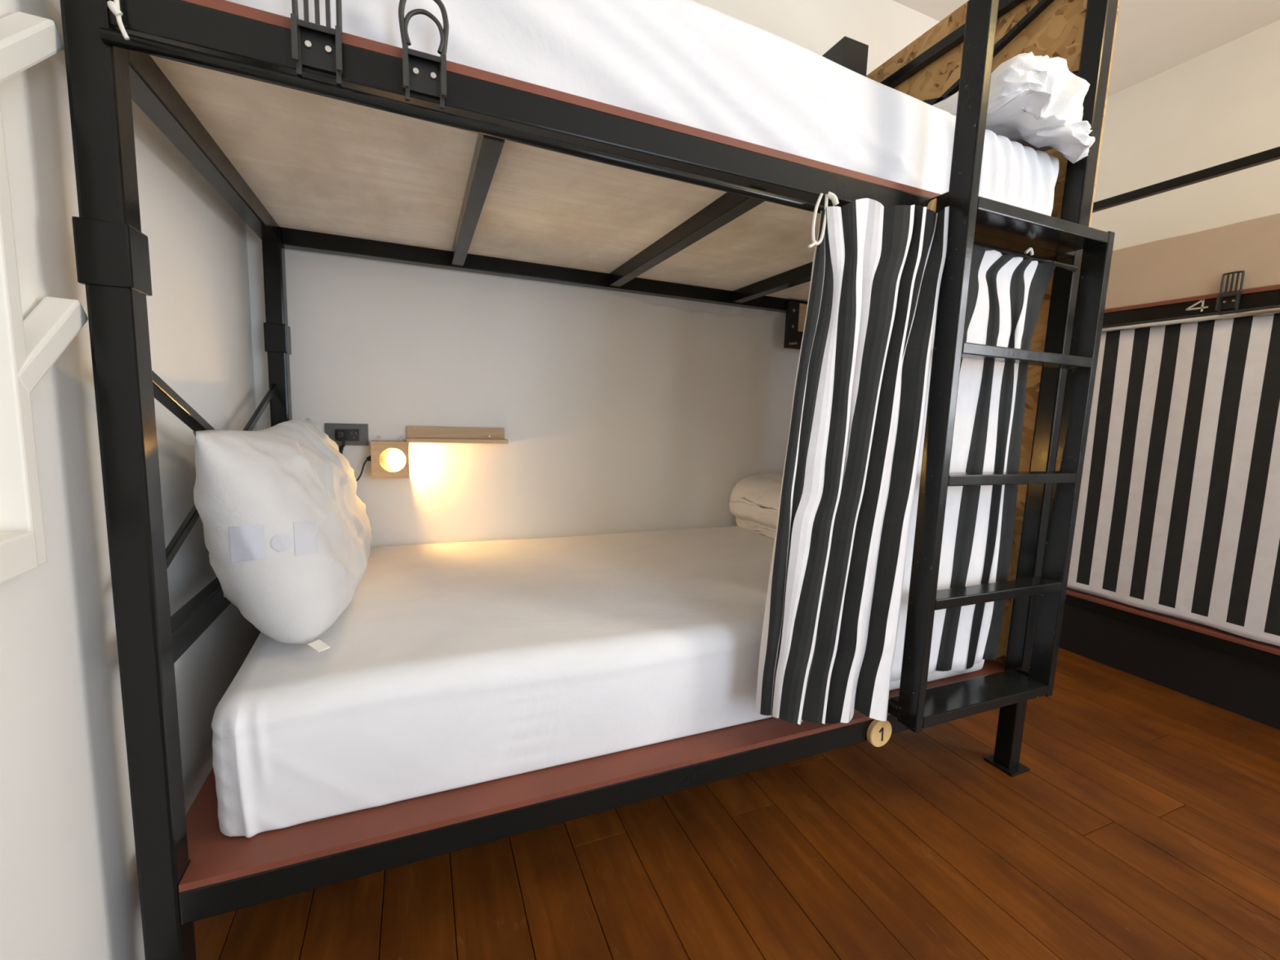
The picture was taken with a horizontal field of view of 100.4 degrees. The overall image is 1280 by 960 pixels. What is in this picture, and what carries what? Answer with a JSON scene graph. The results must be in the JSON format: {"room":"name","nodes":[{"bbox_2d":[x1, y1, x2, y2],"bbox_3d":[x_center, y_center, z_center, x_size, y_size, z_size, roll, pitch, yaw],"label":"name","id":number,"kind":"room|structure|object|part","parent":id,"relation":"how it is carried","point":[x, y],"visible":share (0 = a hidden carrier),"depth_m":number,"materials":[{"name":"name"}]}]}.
{"room":"dormitory","nodes":[
{"label":"dormitory","id":0,"kind":"room"},
{"bbox_2d":[0,0,260,959],"bbox_3d":[-0.368,-0.340,-0.400,0.100,2.812,4.385,-1,8,-23],"label":"wall","id":1,"kind":"structure","parent":0,"point":[69,885],"depth_m":0.76,"materials":[{"name":"white paint"}]},
{"bbox_2d":[0,11,88,583],"bbox_3d":[-0.660,-0.283,0.480,0.048,0.798,0.445,-1,8,-23],"label":"wall rack","id":2,"kind":"object","parent":1,"relation":"attached to","point":[29,347],"visible":1,"depth_m":0.60,"materials":[{"name":"white paint"}]},
{"bbox_2d":[245,0,1107,547],"bbox_3d":[0.649,-0.639,2.329,3.890,2.812,0.100,-1,8,-23],"label":"wall","id":3,"kind":"structure","parent":0,"point":[617,414],"depth_m":1.91,"materials":[{"name":"white paint"}]},
{"bbox_2d":[324,422,368,445],"bbox_3d":[-0.920,-0.143,1.675,0.119,0.068,0.012,-1,8,-23],"label":"wall socket","id":4,"kind":"object","parent":3,"relation":"attached to","point":[355,434],"visible":0.72,"depth_m":1.68,"materials":[{"name":"grey plastic"}]},
{"bbox_2d":[334,428,359,440],"bbox_3d":[-0.918,-0.141,1.673,0.067,0.037,0.004,-1,8,-23],"label":"outlet","id":5,"kind":"object","parent":4,"relation":"attached to","point":[350,434],"depth_m":1.67,"materials":[{"name":"black plastic"}]},
{"bbox_2d":[370,435,409,479],"bbox_3d":[-0.796,-0.075,1.704,0.108,0.133,0.069,-1,8,-23],"label":"wall lamp","id":6,"kind":"object","parent":3,"relation":"attached to","point":[389,459],"visible":1,"depth_m":1.68,"materials":[{"name":"brown wood"}]},
{"bbox_2d":[337,431,371,481],"bbox_3d":[-0.893,-0.073,1.672,0.096,0.157,0.036,-1,8,-23],"label":"power cord","id":7,"kind":"object","parent":6,"relation":"attached to","point":[340,434],"visible":0.51,"depth_m":1.64,"materials":[{"name":"black plastic"}]},
{"bbox_3d":[-0.797,-0.120,1.702,0.108,0.008,0.060,-1,8,-23],"label":"panel","id":8,"kind":"part","parent":6,"relation":"part of","materials":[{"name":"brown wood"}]},
{"bbox_3d":[-0.786,-0.066,1.706,0.048,0.048,0.048,-1,8,-23],"label":"bulb","id":9,"kind":"part","parent":6,"relation":"part of","materials":[{"name":"white glass"}]},
{"bbox_3d":[-0.805,-0.070,1.735,0.100,0.100,0.006,-1,8,-23],"label":"panel","id":10,"kind":"part","parent":6,"relation":"part of","materials":[{"name":"white glass"}]},
{"bbox_2d":[406,426,508,444],"bbox_3d":[-0.605,-0.150,1.777,0.316,0.051,0.066,-1,8,-23],"label":"wall shelf","id":11,"kind":"object","parent":3,"relation":"attached to","point":[429,434],"visible":0.99,"depth_m":1.78,"materials":[{"name":"brown wood"}]},
{"bbox_2d":[822,35,868,76],"bbox_3d":[0.744,-1.537,2.062,0.114,0.162,0.234,-1,8,-23],"label":"box","id":12,"kind":"object","parent":3,"relation":"attached to","point":[851,54],"visible":0.29,"depth_m":1.95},
{"bbox_2d":[193,647,1279,959],"bbox_3d":[1.423,1.052,0.543,4.090,0.080,4.385,-1,8,-23],"label":"floor","id":13,"kind":"structure","parent":0,"point":[1143,823],"depth_m":1.24,"materials":[{"name":"brown wood"}]},
{"bbox_2d":[59,0,1119,959],"bbox_3d":[0.071,-0.351,1.474,2.091,2.385,1.078,-1,8,-23],"label":"bunk bed","id":14,"kind":"object","parent":13,"relation":"on","point":[513,178],"visible":0.66,"depth_m":1.09,"materials":[{"name":"black metal"}]},
{"bbox_2d":[106,0,129,39],"bbox_3d":[-0.637,-0.613,0.646,0.015,0.142,0.016,5,8,26],"label":"cord","id":15,"kind":"object","parent":14,"relation":"attached to","point":[114,6],"visible":1,"depth_m":0.65,"materials":[{"name":"white fabric"}]},
{"bbox_3d":[-0.697,-0.264,0.710,0.046,2.334,0.050,-1,8,-23],"label":"post","id":16,"kind":"part","parent":14,"relation":"part of","materials":[{"name":"black metal"}]},
{"bbox_3d":[-0.891,0.208,1.192,0.030,0.050,0.863,-1,8,-23],"label":"rail","id":17,"kind":"part","parent":14,"relation":"part of","materials":[{"name":"black metal"}]},
{"bbox_3d":[-0.862,-0.640,1.088,0.042,0.064,0.863,-1,8,-23],"label":"rail","id":18,"kind":"part","parent":14,"relation":"part of","materials":[{"name":"black metal"}]},
{"bbox_3d":[-1.048,-0.379,1.545,0.046,2.334,0.050,-1,8,-23],"label":"post","id":19,"kind":"part","parent":14,"relation":"part of","materials":[{"name":"black metal"}]},
{"bbox_2d":[290,0,342,86],"bbox_3d":[-0.441,-0.628,0.728,0.060,0.148,0.021,-1,8,-23],"label":"hook","id":20,"kind":"object","parent":14,"relation":"on","point":[315,46],"visible":1,"depth_m":0.73,"materials":[{"name":"metal"}]},
{"bbox_3d":[-0.464,-0.594,0.716,0.007,0.056,0.008,-1,8,-23],"label":"leg","id":21,"kind":"part","parent":20,"relation":"part of","materials":[{"name":"metal"}]},
{"bbox_3d":[-0.466,-0.589,0.728,0.006,0.068,0.008,-1,8,-23],"label":"leg","id":22,"kind":"part","parent":20,"relation":"part of","materials":[{"name":"metal"}]},
{"bbox_3d":[-0.441,-0.619,0.728,0.052,0.014,0.017,-1,8,-23],"label":"seat","id":23,"kind":"part","parent":20,"relation":"part of","materials":[{"name":"metal"}]},
{"bbox_3d":[-0.442,-0.661,0.728,0.060,0.082,0.008,-1,8,-23],"label":"frame","id":24,"kind":"part","parent":20,"relation":"part of","materials":[{"name":"metal"}]},
{"bbox_3d":[-0.445,-0.597,0.740,0.046,0.050,0.004,-1,8,-23],"label":"plate","id":25,"kind":"part","parent":20,"relation":"part of","materials":[{"name":"black metal"}]},
{"bbox_3d":[-0.422,-0.590,0.747,0.006,0.068,0.008,-1,8,-23],"label":"leg","id":26,"kind":"part","parent":20,"relation":"part of","materials":[{"name":"metal"}]},
{"bbox_3d":[-0.415,-0.594,0.736,0.007,0.056,0.008,-1,8,-23],"label":"leg","id":27,"kind":"part","parent":20,"relation":"part of","materials":[{"name":"metal"}]},
{"bbox_2d":[398,0,448,110],"bbox_3d":[-0.315,-0.635,0.779,0.069,0.156,0.021,-1,8,-23],"label":"hook","id":28,"kind":"object","parent":14,"relation":"on","point":[424,73],"visible":1,"depth_m":0.79,"materials":[{"name":"metal"}]},
{"bbox_3d":[-0.338,-0.597,0.768,0.007,0.056,0.008,-1,8,-23],"label":"leg","id":29,"kind":"part","parent":28,"relation":"part of","materials":[{"name":"metal"}]},
{"bbox_3d":[-0.341,-0.592,0.781,0.006,0.068,0.008,-1,8,-23],"label":"leg","id":30,"kind":"part","parent":28,"relation":"part of","materials":[{"name":"metal"}]},
{"bbox_3d":[-0.316,-0.669,0.780,0.069,0.090,0.010,-1,8,-23],"label":"frame","id":31,"kind":"part","parent":28,"relation":"part of","materials":[{"name":"metal"}]},
{"bbox_3d":[-0.316,-0.622,0.781,0.052,0.014,0.017,-1,8,-23],"label":"seat","id":32,"kind":"part","parent":28,"relation":"part of","materials":[{"name":"metal"}]},
{"bbox_3d":[-0.320,-0.600,0.792,0.046,0.050,0.004,-1,8,-23],"label":"plate","id":33,"kind":"part","parent":28,"relation":"part of","materials":[{"name":"black metal"}]},
{"bbox_3d":[-0.297,-0.593,0.799,0.006,0.068,0.008,-1,8,-23],"label":"leg","id":34,"kind":"part","parent":28,"relation":"part of","materials":[{"name":"metal"}]},
{"bbox_3d":[-0.290,-0.597,0.788,0.007,0.056,0.008,-1,8,-23],"label":"leg","id":35,"kind":"part","parent":28,"relation":"part of","materials":[{"name":"metal"}]},
{"bbox_3d":[0.065,-0.679,1.475,1.967,0.018,0.868,-1,8,-23],"label":"ply panel","id":36,"kind":"part","parent":14,"relation":"part of","materials":[{"name":"beige wood"}]},
{"bbox_3d":[0.199,0.633,1.206,1.963,0.055,0.045,-1,8,-23],"label":"rail","id":37,"kind":"part","parent":14,"relation":"part of","materials":[{"name":"black metal"}]},
{"bbox_3d":[-0.111,-0.713,1.895,1.963,0.064,0.045,-1,8,-23],"label":"rail","id":38,"kind":"part","parent":14,"relation":"part of","materials":[{"name":"black metal"}]},
{"bbox_3d":[0.247,-0.554,1.038,1.970,0.034,0.017,-1,8,-23],"label":"curtain rod","id":39,"kind":"part","parent":14,"relation":"part of","materials":[{"name":"black metal"}]},
{"bbox_3d":[0.241,-0.607,1.057,1.963,0.049,0.050,-1,8,-23],"label":"rail","id":40,"kind":"part","parent":14,"relation":"part of","materials":[{"name":"black metal"}]},
{"bbox_2d":[211,525,984,837],"bbox_3d":[0.008,0.392,1.632,1.901,0.282,0.925,-1,8,-23],"label":"mattress","id":41,"kind":"object","parent":14,"relation":"on","point":[447,666],"visible":0.65,"depth_m":1.10,"materials":[{"name":"white fabric"}]},
{"bbox_2d":[192,418,372,652],"bbox_3d":[-0.781,0.067,1.268,0.240,0.412,0.766,-1,8,-23],"label":"pillow","id":42,"kind":"object","parent":41,"relation":"on","point":[287,530],"visible":1,"depth_m":0.97,"materials":[{"name":"white fabric"}]},
{"bbox_2d":[229,524,265,561],"bbox_3d":[-0.676,0.109,0.917,0.050,0.065,0.013,-1,8,-23],"label":"print","id":43,"kind":"object","parent":42,"relation":"attached to","point":[246,542],"depth_m":0.92},
{"bbox_2d":[271,533,292,551],"bbox_3d":[-0.634,0.111,0.944,0.004,0.032,0.033,8,9,39],"label":"print","id":44,"kind":"object","parent":42,"relation":"attached to","point":[279,542],"depth_m":0.94},
{"bbox_2d":[293,520,319,555],"bbox_3d":[-0.613,0.105,0.989,0.022,0.065,0.066,3,7,8],"label":"print","id":45,"kind":"object","parent":42,"relation":"attached to","point":[306,532],"depth_m":0.98},
{"bbox_2d":[728,472,782,538],"bbox_3d":[0.720,0.133,1.897,0.464,0.256,0.894,-1,8,-23],"label":"duvet","id":46,"kind":"object","parent":41,"relation":"on","point":[754,500],"visible":0.16,"depth_m":2.05,"materials":[{"name":"white fabric"}]},
{"bbox_2d":[226,0,1058,317],"bbox_3d":[0.075,-0.783,1.477,1.878,0.398,0.955,-1,8,-23],"label":"mattress","id":47,"kind":"object","parent":14,"relation":"on","point":[690,63],"visible":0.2,"depth_m":1.00,"materials":[{"name":"white fabric"}]},
{"bbox_2d":[932,51,1094,163],"bbox_3d":[0.842,-0.965,1.648,0.364,0.212,0.873,-1,8,-23],"label":"pillow","id":48,"kind":"object","parent":47,"relation":"on","point":[1036,102],"visible":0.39,"depth_m":1.28,"materials":[{"name":"white fabric"}]},
{"bbox_2d":[783,301,807,349],"bbox_3d":[0.664,-0.632,2.194,0.147,0.185,0.022,-1,8,-23],"label":"box","id":49,"kind":"object","parent":14,"relation":"attached to","point":[796,312],"visible":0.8,"depth_m":2.17,"materials":[{"name":"black metal"}]},
{"bbox_2d":[755,191,949,724],"bbox_3d":[0.474,-0.006,1.155,0.410,1.187,0.078,-1,8,-23],"label":"curtain","id":50,"kind":"object","parent":14,"relation":"hanging from","point":[834,594],"visible":1,"depth_m":1.13,"materials":[{"name":"multicoloured fabric"}]},
{"bbox_2d":[866,719,891,746],"bbox_3d":[0.603,0.635,1.342,0.071,0.071,0.017,-1,8,-23],"label":"disc","id":51,"kind":"object","parent":14,"relation":"attached to","point":[878,732],"visible":0.85,"depth_m":1.33,"materials":[{"name":"brown wood"}]},
{"bbox_2d":[926,198,937,212],"bbox_3d":[0.676,-0.601,1.204,0.071,0.071,0.017,-1,8,-23],"label":"disc","id":52,"kind":"object","parent":14,"relation":"attached to","point":[931,206],"visible":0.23,"depth_m":1.19,"materials":[{"name":"brown wood"}]},
{"bbox_3d":[1.018,-1.445,1.768,0.030,0.035,0.863,-1,8,-23],"label":"rail","id":53,"kind":"part","parent":14,"relation":"part of","materials":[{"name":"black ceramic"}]},
{"bbox_2d":[890,244,1056,681],"bbox_3d":[0.846,-0.024,1.362,0.486,1.116,0.036,-1,8,-23],"label":"curtain","id":54,"kind":"object","parent":14,"relation":"hanging from","point":[1006,292],"visible":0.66,"depth_m":1.37,"materials":[{"name":"multicoloured fabric"}]},
{"bbox_3d":[1.012,-0.479,1.900,0.013,2.170,0.955,-1,8,-23],"label":"panel","id":55,"kind":"part","parent":14,"relation":"part of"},
{"bbox_3d":[1.117,0.866,1.624,0.082,0.007,0.085,-1,8,-23],"label":"foot plate","id":56,"kind":"part","parent":14,"relation":"part of","materials":[{"name":"black metal"}]},
{"bbox_3d":[1.156,-0.295,1.484,0.046,2.334,0.050,-1,8,-23],"label":"post","id":57,"kind":"part","parent":14,"relation":"part of","materials":[{"name":"black metal"}]},
{"bbox_2d":[1058,146,1279,729],"bbox_3d":[2.512,-0.304,1.963,0.706,2.340,2.005,-1,8,-23],"label":"bunk bed","id":58,"kind":"object","parent":13,"relation":"on","point":[1240,675],"visible":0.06,"depth_m":2.08,"materials":[{"name":"black metal"}]},
{"bbox_3d":[2.209,0.749,1.980,0.016,0.226,1.885,-1,8,-23],"label":"panel","id":59,"kind":"part","parent":58,"relation":"part of","materials":[{"name":"black wood"}]},
{"bbox_3d":[2.181,0.614,1.949,0.045,0.049,1.905,-1,8,-23],"label":"rail","id":60,"kind":"part","parent":58,"relation":"part of","materials":[{"name":"black metal"}]},
{"bbox_2d":[1066,312,1279,645],"bbox_3d":[2.222,-0.001,1.826,0.011,1.157,1.869,-1,8,-23],"label":"curtain","id":61,"kind":"object","parent":58,"relation":"hanging from","point":[1178,513],"visible":0.62,"depth_m":2.06,"materials":[{"name":"fabric"}]},
{"bbox_2d":[1066,586,1279,646],"bbox_3d":[2.487,0.441,2.063,0.612,0.267,1.874,-1,8,-23],"label":"bed base","id":62,"kind":"object","parent":58,"relation":"on","point":[1080,590],"visible":0.09,"depth_m":2.20,"materials":[{"name":"brown wood"}]},
{"bbox_3d":[2.238,-1.111,1.737,0.030,0.034,1.905,-1,8,-23],"label":"guard rail","id":63,"kind":"part","parent":58,"relation":"part of","materials":[{"name":"black metal"}]},
{"bbox_3d":[2.205,-0.578,1.796,0.020,0.020,1.925,-1,8,-23],"label":"curtain rod","id":64,"kind":"part","parent":58,"relation":"part of","materials":[{"name":"metal"}]},
{"bbox_3d":[2.224,-0.622,1.798,0.045,0.052,1.905,-1,8,-23],"label":"rail","id":65,"kind":"part","parent":58,"relation":"part of","materials":[{"name":"black metal"}]},
{"bbox_2d":[1104,213,1279,309],"bbox_3d":[2.494,-0.790,1.896,0.600,0.253,1.874,-1,8,-23],"label":"mattress","id":66,"kind":"object","parent":58,"relation":"on","point":[1193,264],"visible":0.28,"depth_m":2.02,"materials":[{"name":"beige fabric"}]},
{"bbox_2d":[1214,270,1244,314],"bbox_3d":[2.132,-0.678,1.927,0.021,0.145,0.059,-1,8,-23],"label":"hook","id":67,"kind":"object","parent":58,"relation":"attached to","point":[1230,300],"visible":1,"depth_m":1.93,"materials":[{"name":"metal"}]},
{"bbox_3d":[2.115,-0.649,1.952,0.008,0.055,0.007,-1,8,-23],"label":"leg","id":68,"kind":"part","parent":67,"relation":"part of","materials":[{"name":"metal"}]},
{"bbox_3d":[2.126,-0.643,1.955,0.008,0.067,0.006,-1,8,-23],"label":"leg","id":69,"kind":"part","parent":67,"relation":"part of","materials":[{"name":"metal"}]},
{"bbox_3d":[2.131,-0.669,1.928,0.016,0.013,0.051,-1,8,-23],"label":"seat","id":70,"kind":"part","parent":67,"relation":"part of","materials":[{"name":"metal"}]},
{"bbox_3d":[2.138,-0.647,1.934,0.004,0.049,0.045,-1,8,-23],"label":"plate","id":71,"kind":"part","parent":67,"relation":"part of","materials":[{"name":"black metal"}]},
{"bbox_3d":[2.137,-0.711,1.925,0.008,0.080,0.059,-1,8,-23],"label":"frame","id":72,"kind":"part","parent":67,"relation":"part of","materials":[{"name":"metal"}]},
{"bbox_3d":[2.135,-0.642,1.905,0.008,0.055,0.007,-1,8,-23],"label":"leg","id":73,"kind":"part","parent":67,"relation":"part of","materials":[{"name":"metal"}]},
{"bbox_3d":[2.144,-0.637,1.912,0.008,0.067,0.006,-1,8,-23],"label":"leg","id":74,"kind":"part","parent":67,"relation":"part of","materials":[{"name":"metal"}]},
{"bbox_2d":[892,0,1279,96],"bbox_3d":[1.522,-1.815,0.192,4.090,0.100,4.385,-1,8,-23],"label":"ceiling","id":75,"kind":"structure","parent":0,"point":[1153,37],"depth_m":2.35,"materials":[{"name":"paint"}]},
{"bbox_2d":[1090,19,1279,250],"bbox_3d":[3.313,-0.401,1.138,0.100,2.812,4.385,-1,8,-23],"label":"wall","id":76,"kind":"structure","parent":0,"point":[1220,105],"depth_m":2.54,"materials":[{"name":"white paint"}]}
]}

